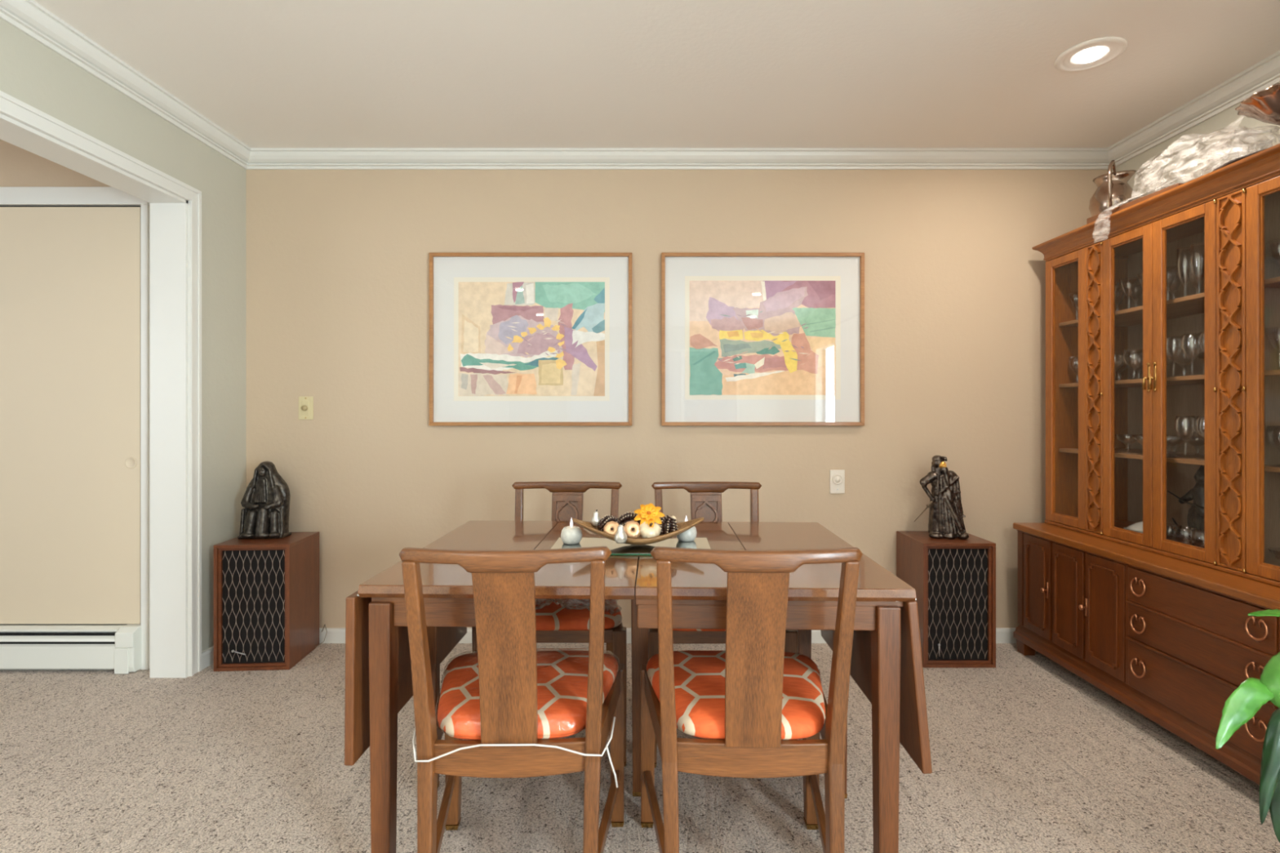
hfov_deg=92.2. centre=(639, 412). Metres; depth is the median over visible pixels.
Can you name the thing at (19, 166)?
wall
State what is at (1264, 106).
silver compote
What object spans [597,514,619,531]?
pine cone
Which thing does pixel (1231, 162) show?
wicker tray
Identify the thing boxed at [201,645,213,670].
baseboard
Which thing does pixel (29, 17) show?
trim
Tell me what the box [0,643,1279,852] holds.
floor
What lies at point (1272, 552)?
coupe glass
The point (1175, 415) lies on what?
wine glass
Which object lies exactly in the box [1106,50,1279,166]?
trim
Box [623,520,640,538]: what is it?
pumpkin
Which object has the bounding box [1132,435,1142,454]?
coupe glass
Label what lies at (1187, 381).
shelf
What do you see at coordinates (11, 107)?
trim
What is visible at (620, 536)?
gourd
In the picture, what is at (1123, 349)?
goblet
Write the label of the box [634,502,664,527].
flower
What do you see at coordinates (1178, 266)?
wine glass
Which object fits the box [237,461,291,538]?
seated statue
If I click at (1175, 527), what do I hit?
crystal glass
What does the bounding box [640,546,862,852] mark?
dining chair
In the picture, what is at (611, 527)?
pumpkin
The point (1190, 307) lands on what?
shelf
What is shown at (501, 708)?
dining chair
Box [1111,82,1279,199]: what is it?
wall
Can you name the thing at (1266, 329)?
wine glass
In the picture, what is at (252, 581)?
grille
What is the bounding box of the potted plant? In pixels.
[1215,608,1279,842]
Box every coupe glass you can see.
[1115,434,1141,453]
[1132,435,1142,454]
[1166,435,1189,455]
[1169,436,1183,457]
[1182,435,1204,457]
[1267,546,1279,560]
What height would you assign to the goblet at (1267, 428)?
0.128 m
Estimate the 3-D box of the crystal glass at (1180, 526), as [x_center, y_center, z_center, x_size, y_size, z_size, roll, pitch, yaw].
[2.020,0.471,2.350,0.069,0.085,0.069,0,0,38]
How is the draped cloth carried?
on the china hutch
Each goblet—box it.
[1067,355,1076,383]
[1122,349,1142,379]
[1128,352,1142,378]
[1171,345,1197,370]
[1265,240,1279,275]
[1266,425,1279,466]
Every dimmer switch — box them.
[298,396,313,419]
[829,470,844,493]
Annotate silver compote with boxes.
[1235,83,1279,125]
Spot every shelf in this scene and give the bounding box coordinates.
[1058,293,1204,326]
[1058,374,1204,387]
[1058,448,1204,465]
[1264,276,1279,288]
[1264,369,1279,376]
[1264,465,1279,472]
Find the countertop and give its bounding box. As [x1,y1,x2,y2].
[1013,522,1279,609]
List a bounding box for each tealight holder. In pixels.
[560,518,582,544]
[675,515,697,542]
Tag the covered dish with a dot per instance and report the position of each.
(1137, 526)
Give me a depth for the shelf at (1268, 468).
1.94 m
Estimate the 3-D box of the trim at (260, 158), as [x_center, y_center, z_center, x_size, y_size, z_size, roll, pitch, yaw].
[0.190,-1.240,3.018,4.279,0.080,0.064,0,0,0]
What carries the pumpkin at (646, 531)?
in the bowl at (683, 526)
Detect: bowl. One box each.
[573,516,703,545]
[1123,526,1178,536]
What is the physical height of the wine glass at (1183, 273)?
0.138 m
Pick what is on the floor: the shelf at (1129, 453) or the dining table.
the dining table
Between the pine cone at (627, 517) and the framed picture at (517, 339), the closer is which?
the pine cone at (627, 517)
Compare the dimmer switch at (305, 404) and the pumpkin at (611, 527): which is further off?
the dimmer switch at (305, 404)
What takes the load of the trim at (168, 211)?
attached to the wall at (31, 73)
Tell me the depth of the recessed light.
2.19 m
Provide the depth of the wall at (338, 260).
3.05 m
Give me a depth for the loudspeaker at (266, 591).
2.74 m
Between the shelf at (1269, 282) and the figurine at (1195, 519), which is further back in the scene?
the figurine at (1195, 519)
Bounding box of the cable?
[315,624,327,647]
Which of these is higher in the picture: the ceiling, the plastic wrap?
the ceiling
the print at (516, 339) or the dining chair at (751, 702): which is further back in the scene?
the print at (516, 339)
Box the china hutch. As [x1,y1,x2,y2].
[1031,143,1279,586]
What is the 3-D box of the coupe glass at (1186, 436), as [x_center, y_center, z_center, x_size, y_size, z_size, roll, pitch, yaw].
[2.160,0.133,2.489,0.090,0.078,0.090,0,0,-16]
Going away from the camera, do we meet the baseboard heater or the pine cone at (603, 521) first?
the pine cone at (603, 521)
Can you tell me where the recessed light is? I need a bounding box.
[1053,36,1127,72]
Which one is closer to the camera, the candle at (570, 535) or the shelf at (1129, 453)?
the candle at (570, 535)
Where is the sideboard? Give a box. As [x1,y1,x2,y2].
[1013,522,1279,785]
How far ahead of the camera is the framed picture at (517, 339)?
3.04 m
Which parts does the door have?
finger pull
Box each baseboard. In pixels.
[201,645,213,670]
[319,627,1016,643]
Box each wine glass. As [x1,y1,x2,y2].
[1068,291,1078,317]
[1119,276,1138,302]
[1126,284,1142,306]
[1137,274,1142,288]
[1166,266,1178,298]
[1166,271,1184,297]
[1166,336,1185,377]
[1173,415,1197,458]
[1180,333,1204,376]
[1185,268,1204,293]
[1191,336,1204,359]
[1195,416,1204,459]
[1198,331,1204,353]
[1265,326,1279,370]
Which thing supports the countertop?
on the sideboard
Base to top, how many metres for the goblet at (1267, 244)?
0.128 m
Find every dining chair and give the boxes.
[399,546,624,852]
[474,481,626,766]
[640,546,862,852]
[648,481,798,768]
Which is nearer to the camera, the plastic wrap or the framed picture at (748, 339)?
the plastic wrap
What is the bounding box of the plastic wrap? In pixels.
[535,599,622,614]
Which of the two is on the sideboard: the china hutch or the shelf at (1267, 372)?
the china hutch
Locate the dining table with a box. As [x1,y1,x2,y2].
[344,520,932,852]
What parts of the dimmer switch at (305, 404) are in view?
knob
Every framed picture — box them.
[429,252,631,426]
[661,252,864,426]
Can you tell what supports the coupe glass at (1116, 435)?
on the china hutch
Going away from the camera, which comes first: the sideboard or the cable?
the sideboard
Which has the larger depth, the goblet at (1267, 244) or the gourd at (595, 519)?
the goblet at (1267, 244)
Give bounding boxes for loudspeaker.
[213,531,319,671]
[896,530,995,667]
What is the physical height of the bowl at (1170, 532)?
0.040 m
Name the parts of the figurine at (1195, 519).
rod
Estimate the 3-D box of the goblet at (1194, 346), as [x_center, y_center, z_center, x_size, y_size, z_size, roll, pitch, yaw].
[2.160,-0.196,2.444,0.076,0.128,0.076,0,0,24]
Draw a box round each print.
[453,277,609,400]
[684,275,840,399]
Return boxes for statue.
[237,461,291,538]
[914,455,968,539]
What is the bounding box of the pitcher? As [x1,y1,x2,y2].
[1088,160,1136,217]
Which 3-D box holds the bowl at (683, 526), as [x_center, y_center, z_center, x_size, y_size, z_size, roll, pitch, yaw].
[-0.004,0.348,1.805,0.384,0.076,0.132,0,0,-3]
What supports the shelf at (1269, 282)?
attached to the china hutch
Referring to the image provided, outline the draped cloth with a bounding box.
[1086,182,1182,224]
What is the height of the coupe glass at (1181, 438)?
0.078 m
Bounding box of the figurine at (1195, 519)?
[1167,465,1204,547]
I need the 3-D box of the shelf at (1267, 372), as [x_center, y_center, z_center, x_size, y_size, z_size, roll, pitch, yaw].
[2.148,-0.124,1.552,0.327,0.016,0.911,0,0,0]
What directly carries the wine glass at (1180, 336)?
on the china hutch
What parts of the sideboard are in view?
panel moulding, cabinet door, knob, panel moulding, cabinet door, knob, panel moulding, cabinet door, drawer pull, drawer pull, drawer pull, frame, drawer, drawer rail, drawer, drawer, drawer pull, drawer pull, drawer pull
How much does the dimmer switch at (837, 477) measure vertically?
0.116 m
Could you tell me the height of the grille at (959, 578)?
0.527 m
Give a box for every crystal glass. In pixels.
[1166,524,1181,541]
[1173,526,1198,545]
[1190,529,1204,546]
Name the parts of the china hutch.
glazed door, panel, lattice panel, glazed door, handle, handle, cornice, panel, panel, panel, glazed door, lattice panel, glazed door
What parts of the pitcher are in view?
handle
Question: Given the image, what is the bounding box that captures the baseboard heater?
[0,623,141,674]
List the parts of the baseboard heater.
panel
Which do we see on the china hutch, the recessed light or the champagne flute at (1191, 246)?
the champagne flute at (1191, 246)
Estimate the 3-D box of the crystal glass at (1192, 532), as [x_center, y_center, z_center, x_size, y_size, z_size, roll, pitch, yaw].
[2.020,0.471,2.210,0.069,0.085,0.069,0,0,14]
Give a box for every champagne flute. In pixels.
[1176,246,1194,286]
[1190,244,1204,283]
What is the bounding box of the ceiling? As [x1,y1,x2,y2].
[33,0,1279,147]
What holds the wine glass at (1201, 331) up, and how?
on the china hutch
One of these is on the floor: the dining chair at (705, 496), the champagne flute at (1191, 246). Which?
the dining chair at (705, 496)
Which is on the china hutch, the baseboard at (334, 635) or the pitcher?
the pitcher
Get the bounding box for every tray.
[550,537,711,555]
[1213,148,1266,171]
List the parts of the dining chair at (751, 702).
leg, rail, leg, seat, rail, crest rail, leg, rail, leg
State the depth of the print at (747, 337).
3.04 m
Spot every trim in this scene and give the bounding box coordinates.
[0,0,250,169]
[0,90,201,676]
[0,113,187,677]
[0,186,150,669]
[246,147,1109,169]
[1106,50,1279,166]
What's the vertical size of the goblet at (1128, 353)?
0.128 m
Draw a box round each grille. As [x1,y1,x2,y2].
[217,547,286,667]
[926,546,991,663]
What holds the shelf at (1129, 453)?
attached to the china hutch
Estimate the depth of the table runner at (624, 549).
1.79 m
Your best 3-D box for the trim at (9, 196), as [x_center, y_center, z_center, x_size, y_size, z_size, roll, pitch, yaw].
[-2.950,0.071,2.735,1.700,2.137,0.030,0,0,0]
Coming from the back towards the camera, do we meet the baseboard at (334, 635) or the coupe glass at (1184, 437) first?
the baseboard at (334, 635)
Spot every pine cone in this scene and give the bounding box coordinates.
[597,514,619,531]
[618,511,640,525]
[659,515,678,535]
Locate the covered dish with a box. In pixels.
[1123,521,1178,536]
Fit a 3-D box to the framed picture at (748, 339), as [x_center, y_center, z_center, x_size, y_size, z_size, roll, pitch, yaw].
[0.604,-0.358,3.035,0.997,0.850,0.026,0,0,0]
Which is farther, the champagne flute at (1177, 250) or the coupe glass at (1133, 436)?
the coupe glass at (1133, 436)
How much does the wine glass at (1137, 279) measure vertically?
0.138 m
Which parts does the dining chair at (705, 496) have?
leg, leg, seat, rail, crest rail, leg, leg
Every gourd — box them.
[591,509,600,525]
[614,522,626,543]
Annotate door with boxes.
[0,205,140,624]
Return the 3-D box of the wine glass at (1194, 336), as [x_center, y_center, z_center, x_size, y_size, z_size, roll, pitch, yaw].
[2.160,-0.211,2.361,0.066,0.158,0.066,0,0,-25]
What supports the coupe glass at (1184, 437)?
on the china hutch
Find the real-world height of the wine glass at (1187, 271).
0.138 m
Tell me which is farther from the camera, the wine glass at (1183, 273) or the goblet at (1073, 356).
the goblet at (1073, 356)
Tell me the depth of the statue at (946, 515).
2.85 m
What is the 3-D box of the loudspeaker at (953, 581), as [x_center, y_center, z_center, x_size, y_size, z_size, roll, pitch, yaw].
[1.425,0.863,2.890,0.324,0.555,0.290,0,0,0]
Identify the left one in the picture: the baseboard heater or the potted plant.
the baseboard heater
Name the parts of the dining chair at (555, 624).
leg, leg, crest rail, rail, seat, leg, leg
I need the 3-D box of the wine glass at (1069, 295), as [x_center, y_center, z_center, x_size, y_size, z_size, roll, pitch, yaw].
[2.050,-0.490,2.890,0.068,0.138,0.068,0,0,-23]
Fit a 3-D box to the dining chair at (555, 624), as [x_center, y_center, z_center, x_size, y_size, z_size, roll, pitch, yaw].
[-0.288,0.708,2.226,0.490,0.863,0.501,0,0,0]
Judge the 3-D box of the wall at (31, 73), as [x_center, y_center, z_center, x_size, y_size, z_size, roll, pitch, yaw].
[-2.025,-0.070,-0.050,0.150,2.420,6.200,0,0,0]
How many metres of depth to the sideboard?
2.16 m
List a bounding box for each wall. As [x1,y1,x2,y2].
[0,18,246,652]
[0,139,111,186]
[246,169,1107,627]
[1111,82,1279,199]
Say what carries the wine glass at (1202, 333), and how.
on the china hutch
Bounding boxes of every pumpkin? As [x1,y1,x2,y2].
[603,520,618,534]
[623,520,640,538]
[640,521,661,537]
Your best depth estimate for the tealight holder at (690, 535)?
1.84 m
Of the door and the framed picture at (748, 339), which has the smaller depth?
the door
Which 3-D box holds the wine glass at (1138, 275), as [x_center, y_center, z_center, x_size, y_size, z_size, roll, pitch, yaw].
[2.050,-0.490,2.486,0.068,0.138,0.068,0,0,-3]
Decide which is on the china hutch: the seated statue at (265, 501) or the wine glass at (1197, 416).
the wine glass at (1197, 416)
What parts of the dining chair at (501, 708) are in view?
leg, rail, leg, crest rail, rail, tie cord, seat, leg, rail, leg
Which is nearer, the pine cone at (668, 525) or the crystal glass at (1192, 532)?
the pine cone at (668, 525)
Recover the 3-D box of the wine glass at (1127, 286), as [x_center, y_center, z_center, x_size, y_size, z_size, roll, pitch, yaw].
[2.160,-0.490,2.682,0.068,0.138,0.068,0,0,-8]

